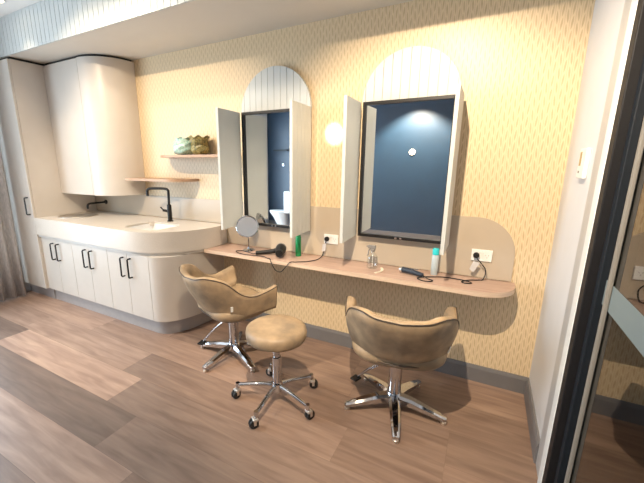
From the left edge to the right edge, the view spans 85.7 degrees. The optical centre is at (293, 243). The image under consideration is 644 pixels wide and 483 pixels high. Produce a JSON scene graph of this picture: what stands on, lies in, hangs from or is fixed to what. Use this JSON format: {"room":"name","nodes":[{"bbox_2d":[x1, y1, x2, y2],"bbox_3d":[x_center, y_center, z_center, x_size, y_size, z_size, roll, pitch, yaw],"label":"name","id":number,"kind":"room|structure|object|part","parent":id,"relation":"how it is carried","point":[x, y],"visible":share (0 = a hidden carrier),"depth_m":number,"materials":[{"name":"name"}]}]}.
{"room":"hair salon","nodes":[
{"label":"hair salon","id":0,"kind":"room"},
{"bbox_2d":[0,0,41,17],"bbox_3d":[-1.926,-1.482,0.453,5.140,0.160,4.028,7,15,28],"label":"ceiling","id":1,"kind":"structure","parent":0,"point":[10,6],"depth_m":2.84,"materials":[{"name":"paint"}]},
{"bbox_2d":[25,282,30,291],"bbox_3d":[-3.921,-0.524,2.279,0.140,2.860,4.550,7,15,28],"label":"wall","id":2,"kind":"structure","parent":0,"point":[27,285],"depth_m":3.98,"materials":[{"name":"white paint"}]},
{"bbox_3d":[-3.919,-1.576,1.768,0.112,0.024,3.600,7,15,28],"label":"curtain rod","id":3,"kind":"object","parent":2,"relation":"attached to","visible":0},
{"bbox_2d":[0,148,26,301],"bbox_3d":[-3.092,-0.622,3.311,0.078,2.520,0.550,7,15,28],"label":"curtain","id":4,"kind":"object","parent":3,"relation":"hanging from","point":[12,283],"visible":1,"depth_m":3.63,"materials":[{"name":"grey fabric"}]},
{"bbox_2d":[0,291,537,482],"bbox_3d":[-1.272,1.263,1.189,8.200,0.120,5.443,7,15,28],"label":"floor","id":5,"kind":"structure","parent":0,"point":[87,396],"depth_m":2.02,"materials":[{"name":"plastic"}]},
{"bbox_2d":[30,284,55,298],"bbox_3d":[-2.677,0.444,4.121,0.509,0.137,0.588,7,15,28],"label":"kickboard","id":6,"kind":"object","parent":5,"relation":"on","point":[49,292],"visible":0.24,"depth_m":3.85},
{"bbox_2d":[0,57,96,288],"bbox_3d":[-2.702,-0.713,3.801,0.510,2.257,0.697,7,15,28],"label":"tall cabinet","id":7,"kind":"object","parent":6,"relation":"on","point":[27,146],"depth_m":3.49,"materials":[{"name":"beige laminate"}]},
{"bbox_3d":[-2.689,-1.808,3.574,0.475,0.020,0.620,7,15,28],"label":"shadow strip","id":8,"kind":"part","parent":7,"relation":"part of","materials":[{"name":"beige"}]},
{"bbox_3d":[-2.846,-0.641,3.547,0.503,2.233,0.018,7,15,28],"label":"door","id":9,"kind":"part","parent":7,"relation":"part of","materials":[{"name":"beige laminate"}]},
{"bbox_3d":[-2.691,-0.380,3.487,0.014,0.184,0.039,7,15,28],"label":"handle","id":10,"kind":"part","parent":7,"relation":"part of","materials":[{"name":"black metal"}]},
{"bbox_2d":[55,290,211,333],"bbox_3d":[-1.652,0.576,3.559,1.838,0.137,0.551,7,15,28],"label":"kickboard","id":11,"kind":"object","parent":5,"relation":"on","point":[194,321],"visible":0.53,"depth_m":3.16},
{"bbox_2d":[41,237,78,296],"bbox_3d":[-2.233,0.169,3.758,0.543,0.561,0.668,7,15,28],"label":"base cabinet","id":12,"kind":"object","parent":11,"relation":"on","point":[58,255],"visible":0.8,"depth_m":3.49,"materials":[{"name":"beige laminate"}]},
{"bbox_3d":[-2.490,0.211,3.578,0.269,0.560,0.018,7,15,28],"label":"door","id":13,"kind":"part","parent":12,"relation":"part of","materials":[{"name":"beige laminate"}]},
{"bbox_3d":[-2.427,0.077,3.478,0.014,0.179,0.039,7,15,28],"label":"handle","id":14,"kind":"part","parent":12,"relation":"part of","materials":[{"name":"black metal"}]},
{"bbox_3d":[-2.343,0.087,3.433,0.014,0.179,0.039,7,15,28],"label":"handle","id":15,"kind":"part","parent":12,"relation":"part of","materials":[{"name":"black metal"}]},
{"bbox_3d":[-2.252,0.241,3.450,0.269,0.560,0.018,7,15,28],"label":"door","id":16,"kind":"part","parent":12,"relation":"part of","materials":[{"name":"beige laminate"}]},
{"bbox_2d":[34,210,226,255],"bbox_3d":[-1.620,-0.126,3.343,1.944,0.198,0.651,7,15,28],"label":"countertop","id":17,"kind":"structure","parent":12,"relation":"on","point":[106,230],"depth_m":3.02,"materials":[{"name":"beige stone"}]},
{"bbox_2d":[57,213,97,217],"bbox_3d":[-2.269,-0.239,3.655,0.372,0.135,0.372,7,15,28],"label":"basin","id":18,"kind":"object","parent":17,"relation":"in","point":[73,215],"visible":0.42,"depth_m":3.65,"materials":[{"name":"ceramic"}]},
{"bbox_2d":[128,223,174,229],"bbox_3d":[-1.251,-0.094,3.076,0.398,0.107,0.318,7,15,28],"label":"rectangular sink","id":19,"kind":"object","parent":17,"relation":"in","point":[156,226],"visible":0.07,"depth_m":3.23,"materials":[{"name":"white ceramic"}]},
{"bbox_2d":[146,187,173,221],"bbox_3d":[-1.277,-0.376,3.276,0.258,0.320,0.058,2,13,7],"label":"mixer tap","id":20,"kind":"object","parent":17,"relation":"on","point":[169,207],"visible":1,"depth_m":3.26,"materials":[{"name":"black metal"}]},
{"bbox_3d":[-1.283,-0.455,3.267,0.245,0.162,0.026,3,13,12],"label":"spout","id":21,"kind":"part","parent":20,"relation":"part of","materials":[{"name":"black metal"}]},
{"bbox_2d":[167,204,173,221],"bbox_3d":[-1.178,-0.295,3.281,0.058,0.160,0.058,7,15,28],"label":"tap","id":22,"kind":"object","parent":20,"relation":"on","point":[169,208],"depth_m":3.27,"materials":[{"name":"black metal"}]},
{"bbox_2d":[71,243,113,307],"bbox_3d":[-1.754,0.229,3.501,0.546,0.561,0.668,7,15,28],"label":"base cabinet","id":23,"kind":"object","parent":11,"relation":"on","point":[91,265],"visible":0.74,"depth_m":3.23,"materials":[{"name":"beige laminate"}]},
{"bbox_3d":[-2.013,0.271,3.321,0.270,0.560,0.018,7,15,28],"label":"door","id":24,"kind":"part","parent":23,"relation":"part of","materials":[{"name":"beige laminate"}]},
{"bbox_3d":[-1.948,0.137,3.220,0.014,0.179,0.039,7,15,28],"label":"handle","id":25,"kind":"part","parent":23,"relation":"part of","materials":[{"name":"black metal"}]},
{"bbox_3d":[-1.865,0.148,3.175,0.014,0.179,0.039,7,15,28],"label":"handle","id":26,"kind":"part","parent":23,"relation":"part of","materials":[{"name":"black metal"}]},
{"bbox_3d":[-1.773,0.302,3.193,0.270,0.560,0.018,7,15,28],"label":"door","id":27,"kind":"part","parent":23,"relation":"part of","materials":[{"name":"beige laminate"}]},
{"bbox_2d":[107,250,153,320],"bbox_3d":[-1.278,0.289,3.245,0.538,0.561,0.668,7,15,28],"label":"base cabinet","id":28,"kind":"object","parent":11,"relation":"on","point":[129,273],"visible":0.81,"depth_m":2.98,"materials":[{"name":"beige laminate"}]},
{"bbox_3d":[-1.535,0.332,3.064,0.266,0.560,0.018,7,15,28],"label":"door","id":29,"kind":"part","parent":28,"relation":"part of","materials":[{"name":"beige laminate"}]},
{"bbox_3d":[-1.472,0.198,2.964,0.014,0.179,0.039,7,15,28],"label":"handle","id":30,"kind":"part","parent":28,"relation":"part of","materials":[{"name":"black metal"}]},
{"bbox_3d":[-1.388,0.208,2.919,0.014,0.179,0.039,7,15,28],"label":"handle","id":31,"kind":"part","parent":28,"relation":"part of","materials":[{"name":"black metal"}]},
{"bbox_3d":[-1.299,0.362,2.938,0.266,0.560,0.018,7,15,28],"label":"door","id":32,"kind":"part","parent":28,"relation":"part of","materials":[{"name":"beige laminate"}]},
{"bbox_2d":[148,252,223,321],"bbox_3d":[-0.920,0.330,3.073,0.254,0.561,0.629,7,15,28],"label":"base cabinet","id":33,"kind":"object","parent":11,"relation":"on","point":[172,300],"visible":0.67,"depth_m":2.89,"materials":[{"name":"beige laminate"}]},
{"bbox_2d":[179,264,277,372],"bbox_3d":[-0.474,0.506,2.551,0.655,0.734,0.622,12,18,42],"label":"salon chair","id":34,"kind":"object","parent":5,"relation":"on","point":[216,295],"visible":0.97,"depth_m":2.37,"materials":[{"name":"beige leather"}]},
{"bbox_3d":[-0.605,0.676,2.688,0.253,0.225,0.016,5,14,18],"label":"pump lever","id":35,"kind":"part","parent":34,"relation":"part of","materials":[{"name":"silver metal"}]},
{"bbox_3d":[-0.618,0.779,2.715,0.265,0.072,0.066,4,14,18],"label":"leg","id":36,"kind":"part","parent":34,"relation":"part of","materials":[{"name":"silver metal"}]},
{"bbox_3d":[-0.559,0.822,2.532,0.066,0.072,0.265,10,16,35],"label":"leg","id":37,"kind":"part","parent":34,"relation":"part of","materials":[{"name":"silver metal"}]},
{"bbox_3d":[-0.525,0.327,2.500,0.534,0.363,0.648,-10,17,-38],"label":"backrest","id":38,"kind":"part","parent":34,"relation":"part of","materials":[{"name":"beige leather"}]},
{"bbox_3d":[-0.455,0.436,2.584,0.460,0.100,0.524,-11,17,-39],"label":"seat","id":39,"kind":"part","parent":34,"relation":"part of","materials":[{"name":"beige leather"}]},
{"bbox_3d":[-0.458,0.753,2.827,0.066,0.072,0.265,0,13,0],"label":"leg","id":40,"kind":"part","parent":34,"relation":"part of","materials":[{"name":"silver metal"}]},
{"bbox_3d":[-0.362,0.822,2.531,0.066,0.072,0.265,-9,16,-34],"label":"leg","id":41,"kind":"part","parent":34,"relation":"part of","materials":[{"name":"silver metal"}]},
{"bbox_3d":[-0.300,0.779,2.713,0.265,0.072,0.066,-4,14,-17],"label":"leg","id":42,"kind":"part","parent":34,"relation":"part of","materials":[{"name":"silver metal"}]},
{"bbox_2d":[231,314,317,428],"bbox_3d":[-0.110,0.730,2.084,0.533,0.509,0.539,7,15,28],"label":"stool","id":43,"kind":"object","parent":5,"relation":"on","point":[275,333],"visible":1,"depth_m":2.02,"materials":[{"name":"beige leather"}]},
{"bbox_2d":[233,387,239,395],"bbox_3d":[-0.359,0.926,2.179,0.032,0.038,0.043,-13,18,-43],"label":"caster wheel","id":44,"kind":"object","parent":43,"relation":"attached to","point":[236,391],"depth_m":2.16,"materials":[{"name":"metal"}]},
{"bbox_3d":[-0.250,0.878,2.160,0.233,0.056,0.028,2,13,6],"label":"leg","id":45,"kind":"part","parent":43,"relation":"part of","materials":[{"name":"silver metal"}]},
{"bbox_2d":[251,416,257,425],"bbox_3d":[-0.218,0.984,1.931,0.032,0.038,0.043,-6,14,-24],"label":"caster wheel","id":46,"kind":"object","parent":43,"relation":"attached to","point":[254,419],"depth_m":1.91,"materials":[{"name":"metal"}]},
{"bbox_3d":[-0.166,0.912,2.014,0.028,0.056,0.233,6,14,24],"label":"leg","id":47,"kind":"part","parent":43,"relation":"part of","materials":[{"name":"silver metal"}]},
{"bbox_3d":[-0.105,0.518,2.058,0.364,0.085,0.364,7,15,28],"label":"seat","id":48,"kind":"part","parent":43,"relation":"part of","materials":[{"name":"beige leather"}]},
{"bbox_3d":[0.002,0.905,2.046,0.233,0.056,0.028,12,18,42],"label":"leg","id":49,"kind":"part","parent":43,"relation":"part of","materials":[{"name":"silver metal"}]},
{"bbox_3d":[0.023,0.866,2.212,0.233,0.056,0.028,-7,15,-28],"label":"leg","id":50,"kind":"part","parent":43,"relation":"part of","materials":[{"name":"silver metal"}]},
{"bbox_2d":[305,409,312,416],"bbox_3d":[0.084,0.970,1.994,0.032,0.038,0.043,-10,16,-36],"label":"caster wheel","id":51,"kind":"object","parent":43,"relation":"attached to","point":[308,412],"depth_m":1.98,"materials":[{"name":"metal"}]},
{"bbox_2d":[344,296,458,443],"bbox_3d":[0.600,0.642,1.973,0.652,0.734,0.604,3,13,13],"label":"salon chair","id":52,"kind":"object","parent":5,"relation":"on","point":[397,345],"visible":1,"depth_m":1.78,"materials":[{"name":"beige leather"}]},
{"bbox_3d":[0.436,0.928,2.078,0.265,0.072,0.066,-1,13,-5],"label":"leg","id":53,"kind":"part","parent":52,"relation":"part of","materials":[{"name":"silver metal"}]},
{"bbox_3d":[0.501,0.796,2.182,0.016,0.225,0.253,-11,17,-40],"label":"pump lever","id":54,"kind":"part","parent":52,"relation":"part of","materials":[{"name":"silver metal"}]},
{"bbox_3d":[0.537,0.890,2.243,0.066,0.072,0.265,-6,14,-22],"label":"leg","id":55,"kind":"part","parent":52,"relation":"part of","materials":[{"name":"silver metal"}]},
{"bbox_3d":[0.565,0.962,1.934,0.066,0.072,0.265,3,13,13],"label":"leg","id":56,"kind":"part","parent":52,"relation":"part of","materials":[{"name":"silver metal"}]},
{"bbox_3d":[0.604,0.570,2.014,0.524,0.100,0.460,3,14,14],"label":"seat","id":57,"kind":"part","parent":52,"relation":"part of","materials":[{"name":"beige leather"}]},
{"bbox_3d":[0.579,0.468,1.902,0.648,0.363,0.534,4,14,15],"label":"backrest","id":58,"kind":"part","parent":52,"relation":"part of","materials":[{"name":"beige leather"}]},
{"bbox_3d":[0.729,0.900,2.200,0.265,0.072,0.066,-11,17,-40],"label":"leg","id":59,"kind":"part","parent":52,"relation":"part of","materials":[{"name":"silver metal"}]},
{"bbox_3d":[0.748,0.944,2.013,0.266,0.072,0.066,7,15,28],"label":"leg","id":60,"kind":"part","parent":52,"relation":"part of","materials":[{"name":"silver metal"}]},
{"bbox_2d":[95,0,594,376],"bbox_3d":[-0.660,-0.722,3.134,5.000,2.860,0.140,7,15,28],"label":"wall","id":61,"kind":"structure","parent":0,"point":[519,64],"depth_m":2.22,"materials":[{"name":"paper"}]},
{"bbox_2d":[43,54,145,195],"bbox_3d":[-2.007,-1.150,3.502,0.888,1.269,0.361,7,15,28],"label":"upper cabinet","id":62,"kind":"object","parent":61,"relation":"attached to","point":[93,103],"visible":1,"depth_m":3.33,"materials":[{"name":"beige laminate"}]},
{"bbox_3d":[-2.231,-1.121,3.434,0.565,1.245,0.017,7,15,28],"label":"door","id":63,"kind":"part","parent":62,"relation":"part of","materials":[{"name":"beige laminate"}]},
{"bbox_3d":[-1.757,-1.108,3.370,0.317,1.248,0.361,7,15,28],"label":"curved panel","id":64,"kind":"part","parent":62,"relation":"part of","materials":[{"name":"beige laminate"}]},
{"bbox_2d":[125,177,198,181],"bbox_3d":[-1.258,-0.610,3.282,0.740,0.022,0.229,7,15,28],"label":"wall shelf","id":65,"kind":"object","parent":61,"relation":"attached to","point":[139,178],"visible":1,"depth_m":3.18,"materials":[{"name":"brown wood"}]},
{"bbox_2d":[160,154,217,157],"bbox_3d":[-0.876,-0.770,3.040,0.860,0.022,0.209,7,15,28],"label":"wall shelf","id":66,"kind":"object","parent":61,"relation":"attached to","point":[204,155],"visible":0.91,"depth_m":2.98,"materials":[{"name":"brown wood"}]},
{"bbox_2d":[172,137,191,154],"bbox_3d":[-0.974,-0.866,3.068,0.196,0.151,0.197,7,15,28],"label":"textured vase","id":67,"kind":"object","parent":66,"relation":"on","point":[181,146],"visible":0.73,"depth_m":3.00,"materials":[{"name":"green ceramic"}]},
{"bbox_2d":[188,135,209,154],"bbox_3d":[-0.807,-0.851,2.982,0.181,0.160,0.183,7,15,28],"label":"textured vase","id":68,"kind":"object","parent":66,"relation":"on","point":[199,145],"visible":0.95,"depth_m":2.93,"materials":[{"name":"brown metal"}]},
{"bbox_2d":[0,0,414,63],"bbox_3d":[-0.788,-1.803,2.493,4.860,0.463,0.646,7,15,28],"label":"ceiling","id":69,"kind":"structure","parent":61,"relation":"attached to","point":[196,23],"depth_m":2.49,"materials":[{"name":"paint"}]},
{"bbox_2d":[0,0,194,57],"bbox_3d":[-0.948,-1.657,2.230,4.856,0.307,0.016,7,15,28],"label":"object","id":70,"kind":"structure","parent":69,"relation":"attached to","point":[44,22],"depth_m":2.68,"materials":[{"name":"paint"}]},
{"bbox_2d":[215,107,242,229],"bbox_3d":[-0.503,-0.583,2.747,0.020,0.901,0.302,6,14,22],"label":"shutter","id":71,"kind":"object","parent":61,"relation":"attached to","point":[227,121],"depth_m":2.72,"materials":[{"name":"paint"}]},
{"bbox_2d":[215,66,311,237],"bbox_3d":[-0.219,-0.704,2.587,0.670,1.215,0.353,7,15,28],"label":"mirror","id":72,"kind":"object","parent":61,"relation":"attached to","point":[277,102],"visible":0.91,"depth_m":2.69,"materials":[{"name":"paint"}]},
{"bbox_3d":[-0.151,-0.584,2.755,0.596,0.905,0.049,7,15,28],"label":"frame","id":73,"kind":"part","parent":72,"relation":"part of","materials":[{"name":"black metal"}]},
{"bbox_2d":[244,112,289,225],"bbox_3d":[-0.149,-0.585,2.757,0.555,0.864,0.024,7,15,28],"label":"mirror glass","id":74,"kind":"object","parent":72,"relation":"attached to","point":[266,134],"depth_m":2.78,"materials":[{"name":"mirror"}]},
{"bbox_3d":[-0.145,-1.178,2.626,0.620,0.310,0.027,7,15,28],"label":"arch panel","id":75,"kind":"part","parent":72,"relation":"part of","materials":[{"name":"paint"}]},
{"bbox_2d":[290,100,311,237],"bbox_3d":[0.049,-0.513,2.451,0.020,0.901,0.302,7,15,26],"label":"shutter","id":76,"kind":"object","parent":61,"relation":"attached to","point":[300,114],"depth_m":2.42,"materials":[{"name":"paint"}]},
{"bbox_2d":[95,195,514,281],"bbox_3d":[-0.482,-0.186,3.071,4.160,0.385,0.008,7,15,28],"label":"backsplash","id":77,"kind":"structure","parent":61,"relation":"attached to","point":[467,233],"depth_m":2.55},
{"bbox_2d":[87,200,107,208],"bbox_3d":[-2.189,-0.442,3.841,0.052,0.081,0.229,7,15,28],"label":"spout","id":78,"kind":"object","parent":77,"relation":"attached to","point":[104,201],"visible":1,"depth_m":3.83,"materials":[{"name":"black metal"}]},
{"bbox_2d":[324,234,337,244],"bbox_3d":[0.285,-0.037,2.657,0.116,0.074,0.014,7,15,28],"label":"power outlet","id":79,"kind":"object","parent":77,"relation":"attached to","point":[333,239],"visible":0.92,"depth_m":2.65,"materials":[{"name":"white plastic"}]},
{"bbox_2d":[471,249,492,261],"bbox_3d":[1.179,0.072,2.175,0.116,0.074,0.014,7,15,28],"label":"power outlet","id":80,"kind":"object","parent":77,"relation":"attached to","point":[484,255],"visible":0.94,"depth_m":2.17,"materials":[{"name":"white plastic"}]},
{"bbox_2d":[339,95,360,242],"bbox_3d":[0.373,-0.473,2.281,0.020,0.901,0.292,7,15,26],"label":"shutter","id":81,"kind":"object","parent":61,"relation":"attached to","point":[352,107],"depth_m":2.24,"materials":[{"name":"paint"}]},
{"bbox_2d":[204,243,514,297],"bbox_3d":[0.294,0.155,2.540,2.266,0.029,0.281,7,15,28],"label":"counter","id":82,"kind":"object","parent":61,"relation":"attached to","point":[487,288],"visible":1,"depth_m":2.34,"materials":[{"name":"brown wood"}]},
{"bbox_2d":[236,215,258,251],"bbox_3d":[-0.383,-0.088,2.868,0.166,0.294,0.122,7,15,28],"label":"makeup mirror","id":83,"kind":"object","parent":82,"relation":"on","point":[247,226],"visible":1,"depth_m":2.85,"materials":[{"name":"silver metal"}]},
{"bbox_2d":[237,217,256,235],"bbox_3d":[-0.385,-0.143,2.855,0.168,0.160,0.064,0,13,-2],"label":"mirror glass","id":84,"kind":"object","parent":83,"relation":"attached to","point":[246,226],"depth_m":2.85,"materials":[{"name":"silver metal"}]},
{"bbox_2d":[236,237,328,271],"bbox_3d":[-0.124,0.053,2.740,0.750,0.252,0.285,7,15,28],"label":"hair dryer","id":85,"kind":"object","parent":82,"relation":"on","point":[280,249],"visible":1,"depth_m":2.69,"materials":[{"name":"black plastic"}]},
{"bbox_3d":[-0.213,0.056,2.760,0.190,0.058,0.044,1,13,3],"label":"handle","id":86,"kind":"part","parent":85,"relation":"part of","materials":[{"name":"black plastic"}]},
{"bbox_2d":[295,235,300,256],"bbox_3d":[0.034,-0.001,2.715,0.045,0.194,0.045,7,15,28],"label":"bottle","id":87,"kind":"object","parent":82,"relation":"on","point":[297,238],"visible":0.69,"depth_m":2.70,"materials":[{"name":"plastic"}]},
{"bbox_2d":[367,245,375,262],"bbox_3d":[0.547,0.088,2.409,0.074,0.162,0.074,-4,14,-18],"label":"spray bottle","id":88,"kind":"object","parent":82,"relation":"on","point":[372,247],"visible":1,"depth_m":2.39,"materials":[{"name":"clear plastic"}]},
{"bbox_2d":[430,248,439,274],"bbox_3d":[0.922,0.114,2.262,0.042,0.178,0.042,7,15,28],"label":"can","id":89,"kind":"object","parent":82,"relation":"on","point":[435,257],"visible":1,"depth_m":2.25,"materials":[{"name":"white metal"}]},
{"bbox_2d":[399,252,485,283],"bbox_3d":[0.934,0.139,2.175,0.521,0.169,0.183,4,14,16],"label":"hair straightener","id":90,"kind":"object","parent":82,"relation":"on","point":[474,265],"visible":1,"depth_m":2.18,"materials":[{"name":"black plastic"}]},
{"bbox_3d":[0.985,0.154,2.146,0.421,0.153,0.119,1,13,5],"label":"cord","id":91,"kind":"part","parent":90,"relation":"part of","materials":[{"name":"black plastic"}]},
{"bbox_2d":[246,313,528,393],"bbox_3d":[0.413,0.770,2.782,2.460,0.116,0.016,7,15,28],"label":"baseboard","id":92,"kind":"structure","parent":61,"relation":"attached to","point":[481,374],"depth_m":2.37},
{"bbox_2d":[339,46,464,254],"bbox_3d":[0.652,-0.591,2.125,0.640,1.205,0.343,7,15,28],"label":"mirror","id":93,"kind":"object","parent":61,"relation":"attached to","point":[413,100],"visible":1,"depth_m":2.23,"materials":[{"name":"paint"}]},
{"bbox_3d":[0.723,-0.474,2.285,0.576,0.905,0.049,7,15,28],"label":"frame","id":94,"kind":"part","parent":93,"relation":"part of","materials":[{"name":"black metal"}]},
{"bbox_2d":[361,99,453,240],"bbox_3d":[0.725,-0.474,2.288,0.535,0.864,0.024,7,15,28],"label":"mirror glass","id":95,"kind":"object","parent":93,"relation":"attached to","point":[406,143],"depth_m":2.27,"materials":[{"name":"blue mirror"}]},
{"bbox_3d":[0.729,-1.063,2.157,0.600,0.300,0.027,7,15,28],"label":"arch panel","id":96,"kind":"part","parent":93,"relation":"part of","materials":[{"name":"paint"}]},
{"bbox_2d":[440,84,464,254],"bbox_3d":[0.911,-0.405,1.992,0.020,0.901,0.292,7,15,28],"label":"shutter","id":97,"kind":"object","parent":61,"relation":"attached to","point":[459,98],"depth_m":1.91,"materials":[{"name":"paint"}]},
{"bbox_2d":[529,0,624,438],"bbox_3d":[0.489,0.015,-0.015,0.140,2.860,4.690,7,15,28],"label":"wall","id":98,"kind":"structure","parent":0,"point":[607,14],"depth_m":1.66,"materials":[{"name":"white paint"}]},
{"bbox_2d":[524,379,539,463],"bbox_3d":[1.334,0.966,1.946,0.016,0.116,0.596,7,15,28],"label":"baseboard","id":99,"kind":"structure","parent":98,"relation":"attached to","point":[534,434],"depth_m":1.88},
{"bbox_2d":[536,0,631,475],"bbox_3d":[1.164,-0.040,1.385,0.008,2.330,0.120,7,15,28],"label":"trim","id":100,"kind":"structure","parent":98,"relation":"attached to","point":[627,5],"depth_m":1.38,"materials":[{"name":"white paint"}]},
{"bbox_2d":[576,148,591,178],"bbox_3d":[1.274,-0.354,1.524,0.018,0.128,0.124,7,15,28],"label":"wall control","id":101,"kind":"object","parent":98,"relation":"attached to","point":[584,157],"visible":1,"depth_m":1.49,"materials":[{"name":"white plastic"}]},
{"bbox_2d":[537,0,637,482],"bbox_3d":[1.117,-0.022,1.308,0.014,2.330,0.063,7,15,28],"label":"trim","id":102,"kind":"structure","parent":98,"relation":"attached to","point":[634,3],"depth_m":1.29,"materials":[{"name":"paint"}]},
{"bbox_2d":[542,0,643,482],"bbox_3d":[0.747,0.194,0.561,0.112,2.250,1.650,7,15,28],"label":"door","id":103,"kind":"structure","parent":98,"relation":"in","point":[597,435],"depth_m":1.13,"materials":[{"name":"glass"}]},
{"bbox_3d":[0.754,0.217,0.585,0.012,2.166,1.428,7,15,28],"label":"glass pane","id":104,"kind":"part","parent":103,"relation":"part of","materials":[{"name":"clear glass"}]}
]}

